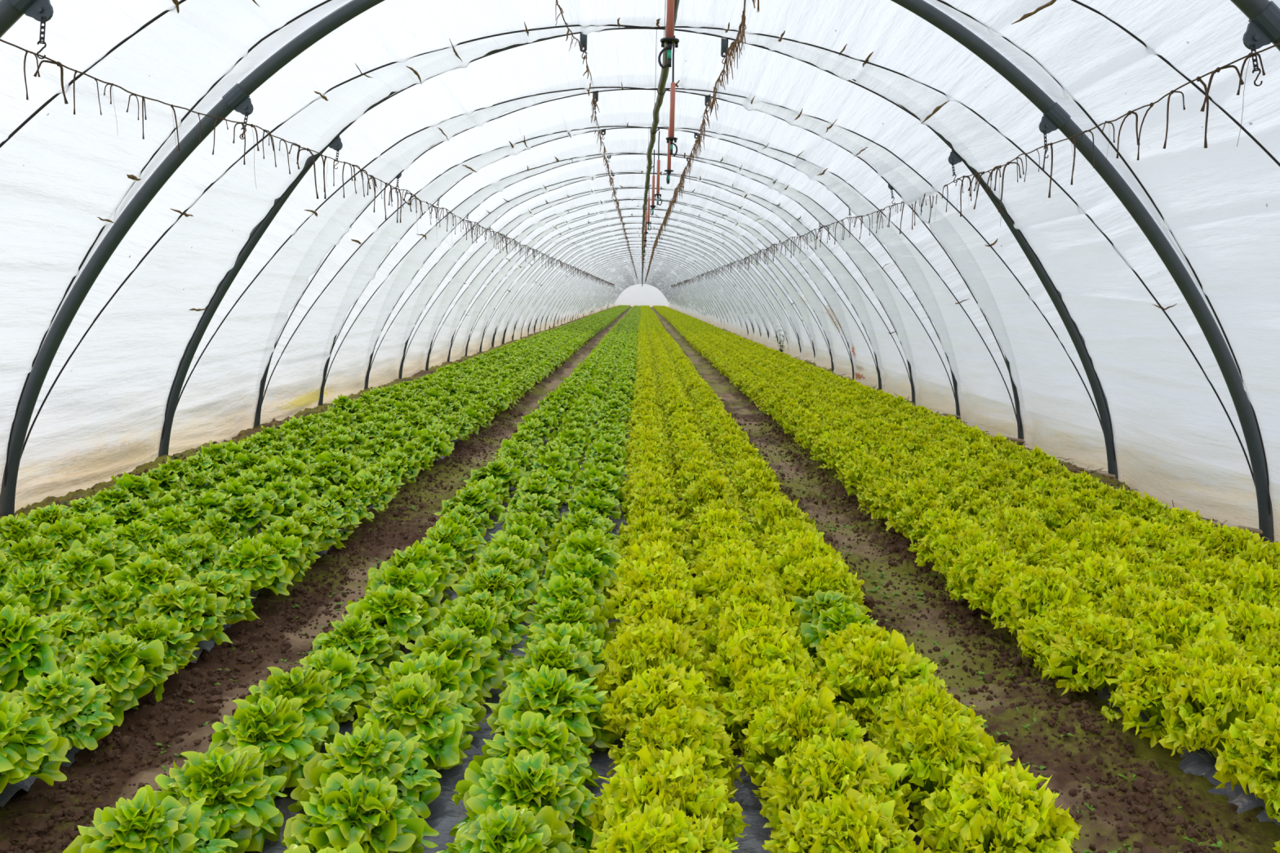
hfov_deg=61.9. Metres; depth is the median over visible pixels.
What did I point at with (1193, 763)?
sheet
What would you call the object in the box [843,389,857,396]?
lettuce
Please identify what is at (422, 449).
leaf lettuce
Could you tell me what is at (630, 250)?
rope
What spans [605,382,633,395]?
leaf lettuce
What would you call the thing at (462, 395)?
leaf lettuce
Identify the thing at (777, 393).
lettuce
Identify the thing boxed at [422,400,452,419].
leaf lettuce
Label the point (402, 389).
leaf lettuce
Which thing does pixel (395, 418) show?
leaf lettuce
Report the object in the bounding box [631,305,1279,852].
rows
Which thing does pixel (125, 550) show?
leaf lettuce
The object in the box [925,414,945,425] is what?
lettuce
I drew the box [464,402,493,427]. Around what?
leaf lettuce
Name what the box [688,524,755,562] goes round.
lettuce
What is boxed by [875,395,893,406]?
lettuce
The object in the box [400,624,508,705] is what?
leaf lettuce
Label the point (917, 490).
lettuce
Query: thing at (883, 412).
lettuce
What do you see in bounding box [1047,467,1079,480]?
lettuce
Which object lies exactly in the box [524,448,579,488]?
leaf lettuce
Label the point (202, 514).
leaf lettuce
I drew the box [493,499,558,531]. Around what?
leaf lettuce
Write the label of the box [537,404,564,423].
leaf lettuce
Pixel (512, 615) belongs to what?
leaf lettuce
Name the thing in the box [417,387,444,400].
leaf lettuce
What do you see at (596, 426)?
leaf lettuce
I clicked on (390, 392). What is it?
leaf lettuce
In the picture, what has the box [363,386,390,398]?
leaf lettuce
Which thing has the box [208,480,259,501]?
leaf lettuce
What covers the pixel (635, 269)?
rope
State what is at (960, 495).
lettuce
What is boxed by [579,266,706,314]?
rope
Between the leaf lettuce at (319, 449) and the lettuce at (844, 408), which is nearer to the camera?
the leaf lettuce at (319, 449)
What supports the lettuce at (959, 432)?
on the sheet at (1193, 763)
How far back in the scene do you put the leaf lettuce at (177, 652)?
3.09 m
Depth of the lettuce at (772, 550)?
4.22 m
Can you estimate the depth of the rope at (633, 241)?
29.21 m
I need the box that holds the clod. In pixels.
[0,395,1251,852]
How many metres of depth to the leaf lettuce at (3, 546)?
4.09 m
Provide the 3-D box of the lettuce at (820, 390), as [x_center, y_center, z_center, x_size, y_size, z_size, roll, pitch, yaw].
[1.911,-0.296,11.153,0.335,0.268,0.314,-2,8,-24]
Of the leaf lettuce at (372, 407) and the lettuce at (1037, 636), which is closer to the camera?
the lettuce at (1037, 636)
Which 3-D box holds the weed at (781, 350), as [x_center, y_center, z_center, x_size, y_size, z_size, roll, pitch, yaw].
[3.054,-1.842,22.937,0.314,0.625,0.338,1,7,0]
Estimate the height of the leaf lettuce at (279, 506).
0.232 m
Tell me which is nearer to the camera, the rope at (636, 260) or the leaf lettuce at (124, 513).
the leaf lettuce at (124, 513)
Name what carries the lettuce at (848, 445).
on the sheet at (1193, 763)
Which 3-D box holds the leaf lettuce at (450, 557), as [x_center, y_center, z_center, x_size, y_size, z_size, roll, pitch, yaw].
[-0.811,0.522,4.143,0.272,0.177,0.286,3,7,13]
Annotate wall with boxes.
[0,0,625,512]
[614,283,668,306]
[659,0,1279,542]
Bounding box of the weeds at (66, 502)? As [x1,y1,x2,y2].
[60,346,1222,528]
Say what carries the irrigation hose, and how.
hanging from the ceiling
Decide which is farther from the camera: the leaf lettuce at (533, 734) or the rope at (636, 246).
the rope at (636, 246)
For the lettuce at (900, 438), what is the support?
on the sheet at (1193, 763)
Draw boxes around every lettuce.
[0,514,38,547]
[0,535,66,573]
[0,537,9,550]
[0,552,25,589]
[0,565,76,615]
[0,591,36,617]
[0,604,71,693]
[0,693,71,793]
[4,667,119,750]
[17,502,78,528]
[29,515,98,551]
[40,609,102,675]
[43,547,115,591]
[46,630,174,726]
[58,496,111,517]
[61,578,151,633]
[62,784,238,852]
[64,512,123,537]
[64,530,144,570]
[84,487,142,509]
[98,499,156,526]
[102,553,191,604]
[104,471,164,500]
[108,615,199,674]
[109,519,173,552]
[133,538,208,582]
[133,581,232,644]
[137,466,181,497]
[137,493,177,511]
[142,504,202,538]
[153,745,287,852]
[158,456,198,482]
[158,488,191,506]
[168,470,219,499]
[173,569,259,624]
[175,531,226,571]
[176,491,231,511]
[177,505,208,522]
[181,453,225,476]
[186,440,239,468]
[186,512,251,550]
[204,471,235,484]
[204,535,293,595]
[204,694,328,791]
[206,493,284,538]
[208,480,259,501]
[213,462,244,478]
[216,440,246,454]
[225,469,271,495]
[228,449,269,470]
[237,440,262,454]
[239,431,275,448]
[242,488,300,528]
[243,458,292,483]
[245,666,352,752]
[246,424,285,447]
[255,531,311,582]
[257,476,315,524]
[257,516,328,571]
[258,449,280,458]
[261,441,294,457]
[266,453,308,479]
[274,426,293,437]
[278,416,315,431]
[280,772,439,852]
[281,434,310,451]
[282,446,319,474]
[284,427,320,448]
[284,507,346,549]
[284,841,364,852]
[288,413,321,426]
[288,477,320,500]
[288,719,441,818]
[294,473,332,507]
[298,647,386,722]
[299,498,362,540]
[301,459,355,497]
[304,423,326,438]
[304,444,339,455]
[304,448,317,458]
[307,413,327,422]
[307,448,366,475]
[307,610,404,675]
[308,483,374,529]
[312,410,335,421]
[313,432,358,453]
[315,421,345,435]
[322,414,355,428]
[324,424,365,453]
[325,409,358,426]
[327,393,364,413]
[328,405,350,417]
[339,475,386,512]
[344,470,396,509]
[345,582,439,650]
[347,448,380,464]
[348,422,380,439]
[350,409,377,416]
[350,431,370,450]
[350,454,370,470]
[351,413,368,423]
[351,670,479,770]
[352,398,369,407]
[355,403,382,414]
[356,392,377,404]
[357,440,391,458]
[358,465,405,497]
[360,411,395,429]
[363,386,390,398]
[364,420,388,432]
[364,436,399,457]
[364,563,445,621]
[365,456,412,482]
[365,539,459,599]
[368,395,383,401]
[370,427,407,447]
[372,397,395,410]
[372,650,486,731]
[373,404,391,413]
[379,386,393,394]
[379,408,401,423]
[379,448,421,483]
[383,420,417,447]
[385,419,417,440]
[386,384,400,391]
[386,390,408,403]
[386,397,399,404]
[387,384,404,391]
[387,407,416,416]
[388,399,420,413]
[391,411,403,420]
[395,380,415,385]
[395,382,408,388]
[395,440,436,466]
[396,441,431,476]
[397,409,431,437]
[400,389,422,396]
[400,391,417,399]
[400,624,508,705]
[402,383,423,395]
[404,395,431,407]
[404,539,466,584]
[408,382,431,391]
[410,426,454,454]
[411,400,426,409]
[412,519,486,568]
[413,431,453,459]
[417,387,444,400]
[417,406,446,420]
[417,413,436,426]
[418,412,441,424]
[421,380,439,388]
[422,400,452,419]
[422,510,486,544]
[423,382,434,389]
[423,395,434,406]
[423,422,458,442]
[425,389,448,397]
[426,599,517,662]
[427,386,451,396]
[428,374,447,386]
[428,379,444,387]
[429,395,462,412]
[434,485,505,527]
[435,502,494,533]
[435,804,586,852]
[436,414,471,440]
[437,422,463,440]
[437,589,528,644]
[440,380,462,396]
[440,403,453,415]
[441,381,462,388]
[441,414,473,433]
[446,396,463,411]
[448,394,469,408]
[448,411,478,431]
[448,749,597,852]
[450,564,534,626]
[451,391,474,398]
[453,480,506,515]
[454,379,471,386]
[457,393,474,399]
[457,546,539,598]
[458,384,484,395]
[458,407,487,435]
[460,382,483,394]
[463,459,519,502]
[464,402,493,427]
[466,393,497,412]
[466,475,510,499]
[471,382,490,391]
[472,711,599,787]
[473,532,547,583]
[475,385,490,394]
[475,400,495,417]
[475,402,493,426]
[480,664,613,763]
[481,381,497,387]
[484,386,515,410]
[484,390,510,415]
[484,521,551,568]
[485,392,509,412]
[488,382,518,404]
[490,379,522,402]
[490,387,515,406]
[491,441,537,459]
[492,457,530,487]
[493,456,526,472]
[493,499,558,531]
[494,437,536,458]
[494,445,535,471]
[496,430,540,452]
[498,635,609,697]
[502,511,552,549]
[503,492,562,524]
[504,377,524,396]
[506,476,572,518]
[509,429,546,447]
[510,471,570,508]
[511,621,608,677]
[514,418,551,439]
[516,408,554,429]
[522,572,606,631]
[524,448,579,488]
[524,595,614,648]
[527,466,574,504]
[531,408,558,431]
[532,448,573,472]
[533,440,582,460]
[533,552,613,604]
[537,392,567,407]
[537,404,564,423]
[538,400,566,415]
[540,408,562,431]
[541,444,582,470]
[544,395,572,413]
[545,388,573,405]
[546,435,583,462]
[546,507,617,551]
[547,528,621,578]
[549,422,589,441]
[552,426,591,442]
[553,427,591,457]
[554,384,579,398]
[555,524,626,555]
[557,421,591,438]
[559,413,593,428]
[559,510,614,534]
[560,391,575,406]
[560,488,622,518]
[561,409,593,425]
[563,385,578,394]
[564,404,598,422]
[564,492,621,528]
[565,382,581,392]
[565,397,600,412]
[566,466,621,496]
[568,475,626,511]
[569,395,600,408]
[572,392,603,405]
[574,383,604,399]
[574,459,621,480]
[576,393,599,399]
[576,462,626,492]
[578,404,599,421]
[579,386,608,401]
[579,454,627,477]
[581,439,626,463]
[582,441,628,466]
[584,433,627,459]
[585,745,751,850]
[587,795,739,852]
[589,382,609,395]
[589,421,630,443]
[591,432,628,455]
[592,417,625,428]
[593,408,631,423]
[594,412,629,430]
[594,615,714,703]
[595,428,625,446]
[595,662,731,751]
[596,399,631,418]
[596,610,706,670]
[599,560,717,631]
[604,398,633,413]
[604,539,696,608]
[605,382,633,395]
[605,422,631,443]
[606,385,634,400]
[606,391,628,402]
[606,697,742,804]
[608,586,717,653]
[611,393,626,399]
[614,395,632,410]
[615,501,684,534]
[615,509,691,548]
[617,539,690,566]
[618,467,662,512]
[619,473,683,521]
[619,524,697,575]
[622,426,673,456]
[623,448,675,479]
[623,460,674,481]
[624,462,680,493]
[625,428,672,468]
[626,407,666,436]
[626,438,673,465]
[626,484,694,533]
[627,417,668,443]
[627,443,674,473]
[628,393,663,408]
[629,398,658,413]
[629,424,669,441]
[630,400,663,416]
[630,404,666,422]
[631,389,657,404]
[631,401,666,433]
[632,381,659,394]
[632,412,667,433]
[633,379,658,391]
[634,386,657,395]
[637,387,661,399]
[637,388,662,407]
[644,386,662,399]
[657,379,685,391]
[658,381,687,397]
[660,385,685,399]
[661,386,688,400]
[661,392,692,411]
[663,389,691,404]
[663,395,697,411]
[663,409,699,431]
[664,389,693,405]
[664,397,702,419]
[665,417,702,438]
[666,404,702,422]
[666,412,688,429]
[667,422,709,450]
[668,426,702,439]
[670,441,715,477]
[671,431,712,459]
[671,437,715,464]
[673,455,719,487]
[674,448,726,488]
[674,456,730,493]
[675,415,707,435]
[675,440,716,469]
[680,469,742,507]
[680,470,742,519]
[682,475,702,502]
[683,497,752,545]
[688,381,717,397]
[688,385,714,399]
[688,505,759,550]
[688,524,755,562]
[689,386,707,399]
[690,387,719,401]
[691,388,720,404]
[692,391,724,407]
[693,534,768,575]
[693,541,781,583]
[693,551,784,602]
[694,600,809,662]
[695,396,724,408]
[697,397,727,415]
[698,406,732,422]
[699,408,734,431]
[700,404,724,413]
[702,622,826,728]
[703,412,738,435]
[705,417,734,435]
[705,579,801,637]
[706,417,744,443]
[707,422,737,451]
[711,426,754,451]
[711,432,751,462]
[717,662,835,756]
[718,438,746,466]
[719,441,769,466]
[723,451,762,477]
[726,456,771,478]
[728,455,782,493]
[731,466,781,500]
[737,684,866,800]
[739,476,789,514]
[742,488,785,519]
[746,493,807,518]
[746,497,820,547]
[751,382,778,401]
[754,386,772,407]
[757,515,826,551]
[758,388,776,410]
[758,732,914,832]
[759,387,782,411]
[759,528,824,563]
[761,391,787,415]
[761,787,931,852]
[765,392,795,415]
[770,396,801,420]
[771,532,848,584]
[774,400,802,426]
[775,404,808,426]
[778,552,872,613]
[779,382,799,391]
[781,383,801,393]
[782,407,804,435]
[782,408,816,434]
[786,387,795,395]
[786,387,800,399]
[788,410,827,434]
[790,589,866,641]
[793,386,809,399]
[793,414,826,448]
[795,390,826,407]
[796,419,820,449]
[799,396,821,408]
[800,601,878,662]
[804,422,837,454]
[808,400,832,411]
[809,402,827,413]
[809,430,827,460]
[810,429,851,462]
[811,383,834,393]
[812,386,833,394]
[812,620,913,695]
[816,404,844,417]
[817,434,856,469]
[818,628,954,738]
[819,409,836,422]
[822,390,836,399]
[825,391,843,404]
[825,409,845,425]
[826,436,874,470]
[828,410,863,426]
[829,385,844,393]
[830,393,864,409]
[831,412,863,431]
[833,446,871,484]
[835,384,859,395]
[835,451,879,483]
[839,404,864,412]
[840,418,870,432]
[842,453,882,497]
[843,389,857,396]
[844,420,874,440]
[848,407,865,418]
[852,392,873,404]
[853,425,888,444]
[856,385,874,391]
[856,408,885,422]
[856,458,905,507]
[857,386,871,395]
[857,396,876,407]
[857,475,897,519]
[862,386,878,397]
[862,403,875,410]
[862,416,883,425]
[862,429,893,453]
[866,680,986,745]
[867,388,887,401]
[867,435,900,455]
[868,402,888,412]
[868,417,890,430]
[869,479,911,520]
[872,705,1017,831]
[873,391,893,404]
[873,405,901,417]
[873,440,912,464]
[874,421,893,433]
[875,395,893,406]
[880,421,906,439]
[884,393,911,409]
[884,412,896,422]
[884,478,947,530]
[885,412,914,426]
[885,449,916,467]
[888,428,913,440]
[889,493,942,539]
[890,455,926,484]
[893,430,919,444]
[894,402,906,409]
[896,459,949,483]
[897,402,914,414]
[901,418,928,431]
[901,420,911,426]
[902,429,941,458]
[905,404,929,415]
[906,503,973,552]
[909,466,958,485]
[910,407,938,422]
[910,423,929,433]
[912,514,995,567]
[913,443,942,463]
[915,757,1082,852]
[917,422,957,438]
[918,413,939,424]
[918,444,948,463]
[924,471,969,511]
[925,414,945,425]
[926,447,975,470]
[928,413,966,428]
[928,525,1010,582]
[930,431,951,446]
[939,435,970,450]
[942,484,988,513]
[944,457,970,477]
[945,539,1022,601]
[946,422,974,436]
[947,442,970,453]
[951,422,973,439]
[953,462,991,483]
[956,495,1001,519]
[960,425,991,445]
[961,560,1035,625]
[962,438,998,461]
[965,467,1022,493]
[968,501,1015,527]
[973,451,999,467]
[974,435,991,444]
[977,504,1051,540]
[982,457,1016,471]
[983,484,1019,502]
[985,432,1011,453]
[990,564,1093,636]
[995,460,1033,479]
[996,440,1025,459]
[997,519,1062,564]
[998,484,1043,508]
[1004,448,1030,463]
[1008,466,1044,489]
[1012,444,1062,471]
[1016,600,1111,671]
[1017,534,1083,567]
[1019,493,1048,512]
[1024,473,1078,497]
[1032,457,1068,478]
[1032,495,1092,533]
[1033,548,1102,573]
[1041,485,1073,500]
[1041,611,1173,696]
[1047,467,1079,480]
[1050,517,1097,544]
[1062,469,1106,493]
[1063,487,1115,515]
[1065,552,1140,608]
[1074,516,1147,558]
[1085,502,1127,524]
[1090,483,1121,500]
[1092,578,1170,619]
[1100,541,1165,577]
[1101,648,1203,747]
[1102,484,1144,511]
[1105,513,1159,529]
[1120,491,1171,524]
[1122,595,1241,653]
[1132,562,1199,597]
[1134,520,1205,558]
[1151,506,1210,530]
[1151,541,1220,573]
[1157,649,1279,760]
[1168,576,1239,613]
[1173,633,1262,667]
[1177,515,1220,540]
[1188,554,1249,590]
[1195,524,1264,564]
[1208,595,1279,651]
[1212,706,1279,822]
[1214,557,1279,607]
[1228,540,1279,573]
[1240,626,1279,668]
[1245,662,1279,692]
[1269,599,1279,611]
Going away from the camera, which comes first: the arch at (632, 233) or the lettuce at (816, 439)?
the lettuce at (816, 439)
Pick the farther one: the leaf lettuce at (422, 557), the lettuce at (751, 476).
the lettuce at (751, 476)
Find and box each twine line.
[0,39,625,288]
[671,43,1279,288]
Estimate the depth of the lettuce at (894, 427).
7.95 m
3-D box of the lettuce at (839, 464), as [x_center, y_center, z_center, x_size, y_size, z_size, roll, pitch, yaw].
[1.369,0.245,6.708,0.298,0.236,0.306,4,7,21]
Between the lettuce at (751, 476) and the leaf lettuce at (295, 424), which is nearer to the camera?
the lettuce at (751, 476)
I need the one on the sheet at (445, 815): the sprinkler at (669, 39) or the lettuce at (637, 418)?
the lettuce at (637, 418)
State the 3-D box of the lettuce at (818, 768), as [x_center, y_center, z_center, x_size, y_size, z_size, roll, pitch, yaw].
[0.406,0.753,2.228,0.326,0.236,0.330,3,7,12]
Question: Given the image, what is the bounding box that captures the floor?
[0,306,1279,852]
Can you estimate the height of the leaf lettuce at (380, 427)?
0.164 m
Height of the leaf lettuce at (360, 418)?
0.182 m
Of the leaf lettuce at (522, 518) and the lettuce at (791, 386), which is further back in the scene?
the lettuce at (791, 386)
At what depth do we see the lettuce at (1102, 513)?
4.91 m
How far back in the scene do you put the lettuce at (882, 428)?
8.20 m
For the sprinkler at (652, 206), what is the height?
0.517 m
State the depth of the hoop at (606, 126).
9.48 m
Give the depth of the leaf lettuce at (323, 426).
7.62 m
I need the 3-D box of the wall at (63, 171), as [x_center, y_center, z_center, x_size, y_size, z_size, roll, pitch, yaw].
[-2.490,-7.253,59.867,1.386,2.302,131.400,1,7,0]
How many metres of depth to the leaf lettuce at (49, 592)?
3.53 m
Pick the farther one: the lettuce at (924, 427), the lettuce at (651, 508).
the lettuce at (924, 427)
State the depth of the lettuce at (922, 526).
4.78 m
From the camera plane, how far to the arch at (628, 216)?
20.28 m
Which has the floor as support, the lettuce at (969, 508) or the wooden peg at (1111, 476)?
the wooden peg at (1111, 476)
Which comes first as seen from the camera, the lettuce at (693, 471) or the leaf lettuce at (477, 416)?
the lettuce at (693, 471)
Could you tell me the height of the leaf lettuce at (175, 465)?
0.219 m
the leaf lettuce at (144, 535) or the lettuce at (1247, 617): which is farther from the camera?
the leaf lettuce at (144, 535)
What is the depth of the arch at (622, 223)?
22.00 m
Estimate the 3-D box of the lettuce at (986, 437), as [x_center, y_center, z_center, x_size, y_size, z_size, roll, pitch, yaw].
[2.474,0.174,7.598,0.281,0.225,0.290,1,7,1]
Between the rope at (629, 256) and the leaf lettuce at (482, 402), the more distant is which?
the rope at (629, 256)
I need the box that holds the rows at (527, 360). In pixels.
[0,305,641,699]
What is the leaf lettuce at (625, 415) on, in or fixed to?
on the sheet at (445, 815)
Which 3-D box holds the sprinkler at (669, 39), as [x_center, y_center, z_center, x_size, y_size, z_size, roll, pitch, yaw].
[0.086,-1.246,2.921,0.054,0.517,0.053,6,9,35]
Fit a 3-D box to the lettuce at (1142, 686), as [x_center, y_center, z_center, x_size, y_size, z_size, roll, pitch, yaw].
[1.421,0.708,2.868,0.315,0.227,0.337,5,8,30]
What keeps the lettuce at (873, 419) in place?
on the sheet at (1193, 763)
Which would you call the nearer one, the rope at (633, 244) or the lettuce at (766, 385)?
the lettuce at (766, 385)
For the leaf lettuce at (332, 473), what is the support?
on the sheet at (10, 789)
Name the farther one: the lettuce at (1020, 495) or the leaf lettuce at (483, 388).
the leaf lettuce at (483, 388)
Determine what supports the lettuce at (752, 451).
on the sheet at (445, 815)
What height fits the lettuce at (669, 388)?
0.239 m
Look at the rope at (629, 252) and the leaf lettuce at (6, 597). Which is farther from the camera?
the rope at (629, 252)
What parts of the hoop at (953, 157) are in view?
hanger plate, hanger plate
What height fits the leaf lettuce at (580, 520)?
0.220 m
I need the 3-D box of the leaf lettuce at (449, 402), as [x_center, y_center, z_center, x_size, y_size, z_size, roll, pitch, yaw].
[-1.742,-0.170,9.535,0.319,0.212,0.292,1,7,-2]
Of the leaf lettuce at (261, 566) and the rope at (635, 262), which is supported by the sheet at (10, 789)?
the leaf lettuce at (261, 566)
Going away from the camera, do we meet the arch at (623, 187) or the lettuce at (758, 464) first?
the lettuce at (758, 464)
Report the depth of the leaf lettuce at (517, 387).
11.55 m
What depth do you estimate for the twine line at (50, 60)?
6.11 m
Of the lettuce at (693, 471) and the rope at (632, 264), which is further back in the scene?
the rope at (632, 264)
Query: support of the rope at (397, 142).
hanging from the ceiling
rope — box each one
[0,0,1270,515]
[4,0,1279,487]
[20,24,1115,462]
[161,26,1255,486]
[174,86,1022,431]
[256,88,1103,433]
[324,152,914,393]
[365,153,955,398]
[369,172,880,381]
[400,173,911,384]
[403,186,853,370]
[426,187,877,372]
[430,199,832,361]
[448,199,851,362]
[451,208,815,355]
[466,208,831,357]
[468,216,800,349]
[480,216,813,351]
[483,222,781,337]
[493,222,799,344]
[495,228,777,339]
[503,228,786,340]
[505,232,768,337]
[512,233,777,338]
[515,237,760,333]
[520,237,768,335]
[522,240,754,333]
[528,240,759,332]
[529,244,748,333]
[534,244,753,331]
[536,246,741,324]
[540,247,746,328]
[541,249,732,323]
[545,249,741,324]
[546,252,729,319]
[551,252,735,321]
[551,253,728,321]
[553,253,731,324]
[556,255,723,316]
[557,256,728,322]
[559,257,721,321]
[561,257,723,318]
[562,259,717,317]
[564,259,720,319]
[570,260,713,313]
[572,261,717,318]
[572,263,708,312]
[573,262,711,313]
[573,262,714,315]
[573,264,706,313]
[575,264,708,314]
[576,265,705,315]
[578,263,710,311]
[578,266,697,311]
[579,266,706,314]
[580,267,701,313]
[581,266,703,311]
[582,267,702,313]
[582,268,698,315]
[588,269,696,308]
[590,269,697,309]
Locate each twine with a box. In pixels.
[555,0,638,280]
[644,0,759,284]
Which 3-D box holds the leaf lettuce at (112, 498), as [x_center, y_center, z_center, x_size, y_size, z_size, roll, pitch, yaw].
[-2.486,0.372,5.059,0.264,0.174,0.284,2,7,2]
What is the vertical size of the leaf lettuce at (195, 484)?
0.199 m
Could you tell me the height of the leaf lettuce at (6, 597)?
0.195 m
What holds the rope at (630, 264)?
attached to the ceiling
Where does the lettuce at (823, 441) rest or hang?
on the sheet at (1193, 763)
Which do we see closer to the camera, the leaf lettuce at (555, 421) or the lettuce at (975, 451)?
the lettuce at (975, 451)
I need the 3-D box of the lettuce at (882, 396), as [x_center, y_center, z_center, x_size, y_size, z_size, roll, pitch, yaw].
[2.478,-0.235,10.757,0.340,0.253,0.317,8,10,44]
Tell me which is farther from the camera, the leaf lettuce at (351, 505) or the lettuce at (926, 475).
the lettuce at (926, 475)
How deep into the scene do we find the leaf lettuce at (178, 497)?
5.18 m
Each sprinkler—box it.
[642,215,646,251]
[643,193,648,239]
[643,205,647,245]
[645,177,651,230]
[649,149,656,215]
[653,130,662,205]
[657,0,679,68]
[664,115,673,184]
[666,35,677,155]
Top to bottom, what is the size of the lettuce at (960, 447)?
0.228 m
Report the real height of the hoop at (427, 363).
3.122 m
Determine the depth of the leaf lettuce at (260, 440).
7.00 m
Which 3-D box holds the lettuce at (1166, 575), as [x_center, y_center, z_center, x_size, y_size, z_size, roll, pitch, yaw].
[1.898,0.613,3.855,0.325,0.235,0.288,3,7,16]
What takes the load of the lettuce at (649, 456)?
on the sheet at (445, 815)
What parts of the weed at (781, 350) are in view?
stem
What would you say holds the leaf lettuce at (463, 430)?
on the sheet at (10, 789)
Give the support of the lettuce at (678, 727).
on the sheet at (445, 815)
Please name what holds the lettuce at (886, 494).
on the floor
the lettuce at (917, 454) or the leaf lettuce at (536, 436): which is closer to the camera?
the lettuce at (917, 454)
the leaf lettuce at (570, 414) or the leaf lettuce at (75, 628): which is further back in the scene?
the leaf lettuce at (570, 414)
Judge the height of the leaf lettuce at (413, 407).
0.230 m
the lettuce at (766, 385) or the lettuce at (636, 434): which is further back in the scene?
the lettuce at (766, 385)
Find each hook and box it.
[36,16,46,58]
[239,111,248,139]
[333,147,339,168]
[395,176,399,192]
[890,187,895,204]
[951,162,956,182]
[1043,129,1048,158]
[1249,44,1262,86]
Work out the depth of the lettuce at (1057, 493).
5.42 m
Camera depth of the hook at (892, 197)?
8.82 m
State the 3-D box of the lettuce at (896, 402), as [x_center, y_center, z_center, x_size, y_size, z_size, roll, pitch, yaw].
[2.487,-0.181,10.282,0.313,0.271,0.324,3,7,10]
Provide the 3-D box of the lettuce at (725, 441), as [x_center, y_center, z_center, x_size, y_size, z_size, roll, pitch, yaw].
[0.629,0.152,7.316,0.340,0.240,0.317,6,8,34]
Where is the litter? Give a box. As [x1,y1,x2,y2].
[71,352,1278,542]
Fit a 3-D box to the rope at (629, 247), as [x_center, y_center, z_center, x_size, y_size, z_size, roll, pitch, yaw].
[0.072,-4.195,33.035,6.757,2.690,0.149,3,7,14]
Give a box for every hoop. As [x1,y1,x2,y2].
[0,0,1274,543]
[0,0,1279,51]
[158,26,1118,479]
[253,90,1023,445]
[261,125,959,408]
[318,129,960,419]
[320,126,1017,421]
[364,155,915,403]
[398,173,881,390]
[425,188,854,378]
[447,334,834,371]
[465,328,815,358]
[479,327,800,352]
[491,326,788,350]
[502,321,777,344]
[511,321,768,340]
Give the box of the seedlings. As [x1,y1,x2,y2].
[130,395,1222,852]
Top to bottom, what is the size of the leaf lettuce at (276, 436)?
0.203 m
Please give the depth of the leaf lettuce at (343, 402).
8.97 m
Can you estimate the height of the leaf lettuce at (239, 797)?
0.211 m
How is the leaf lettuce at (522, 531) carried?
on the sheet at (445, 815)
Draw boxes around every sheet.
[0,368,551,807]
[244,325,959,852]
[829,457,1279,826]
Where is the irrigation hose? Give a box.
[641,0,679,279]
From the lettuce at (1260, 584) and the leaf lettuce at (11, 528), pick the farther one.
the leaf lettuce at (11, 528)
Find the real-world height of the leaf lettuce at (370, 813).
0.205 m
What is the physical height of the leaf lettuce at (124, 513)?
0.201 m
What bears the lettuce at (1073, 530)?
on the sheet at (1193, 763)
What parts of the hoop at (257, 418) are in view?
hanger plate, hanger plate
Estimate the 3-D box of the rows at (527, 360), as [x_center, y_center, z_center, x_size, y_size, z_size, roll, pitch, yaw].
[-1.259,-6.524,62.050,2.818,0.236,122.082,1,7,0]
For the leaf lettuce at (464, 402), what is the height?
0.220 m
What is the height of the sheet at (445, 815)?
0.106 m
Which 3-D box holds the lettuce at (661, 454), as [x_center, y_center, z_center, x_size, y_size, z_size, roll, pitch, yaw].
[0.066,0.229,6.569,0.313,0.255,0.303,3,7,11]
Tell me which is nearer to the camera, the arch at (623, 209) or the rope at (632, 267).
the arch at (623, 209)
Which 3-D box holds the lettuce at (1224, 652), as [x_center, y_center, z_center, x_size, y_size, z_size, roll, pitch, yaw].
[1.621,0.715,3.002,0.307,0.243,0.316,6,9,36]
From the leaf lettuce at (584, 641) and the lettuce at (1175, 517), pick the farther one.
the lettuce at (1175, 517)
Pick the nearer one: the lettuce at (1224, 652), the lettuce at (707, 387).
the lettuce at (1224, 652)
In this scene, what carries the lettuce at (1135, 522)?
on the sheet at (1193, 763)
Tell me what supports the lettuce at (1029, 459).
on the sheet at (1193, 763)
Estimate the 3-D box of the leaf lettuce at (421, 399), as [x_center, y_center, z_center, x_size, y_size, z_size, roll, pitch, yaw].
[-2.008,-0.180,9.675,0.283,0.200,0.306,2,7,7]
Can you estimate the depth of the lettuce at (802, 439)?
8.15 m
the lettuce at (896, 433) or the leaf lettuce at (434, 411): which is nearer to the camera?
the lettuce at (896, 433)
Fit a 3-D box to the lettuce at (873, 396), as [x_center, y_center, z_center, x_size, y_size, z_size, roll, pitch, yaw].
[2.472,-0.261,11.017,0.309,0.265,0.319,7,9,39]
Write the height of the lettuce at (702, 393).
0.266 m
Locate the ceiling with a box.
[69,0,1274,288]
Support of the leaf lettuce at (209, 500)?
on the sheet at (10, 789)
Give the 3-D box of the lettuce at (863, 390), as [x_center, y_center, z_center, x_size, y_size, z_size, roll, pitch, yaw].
[2.451,-0.321,11.516,0.336,0.252,0.326,0,7,-11]
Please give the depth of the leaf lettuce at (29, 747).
2.35 m
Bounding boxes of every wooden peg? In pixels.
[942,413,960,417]
[1000,435,1023,441]
[1084,469,1115,478]
[1237,525,1274,536]
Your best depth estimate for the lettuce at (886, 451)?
6.90 m
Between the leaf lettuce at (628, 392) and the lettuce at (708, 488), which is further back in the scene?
the leaf lettuce at (628, 392)
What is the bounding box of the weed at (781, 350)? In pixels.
[774,325,786,352]
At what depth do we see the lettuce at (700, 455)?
6.32 m

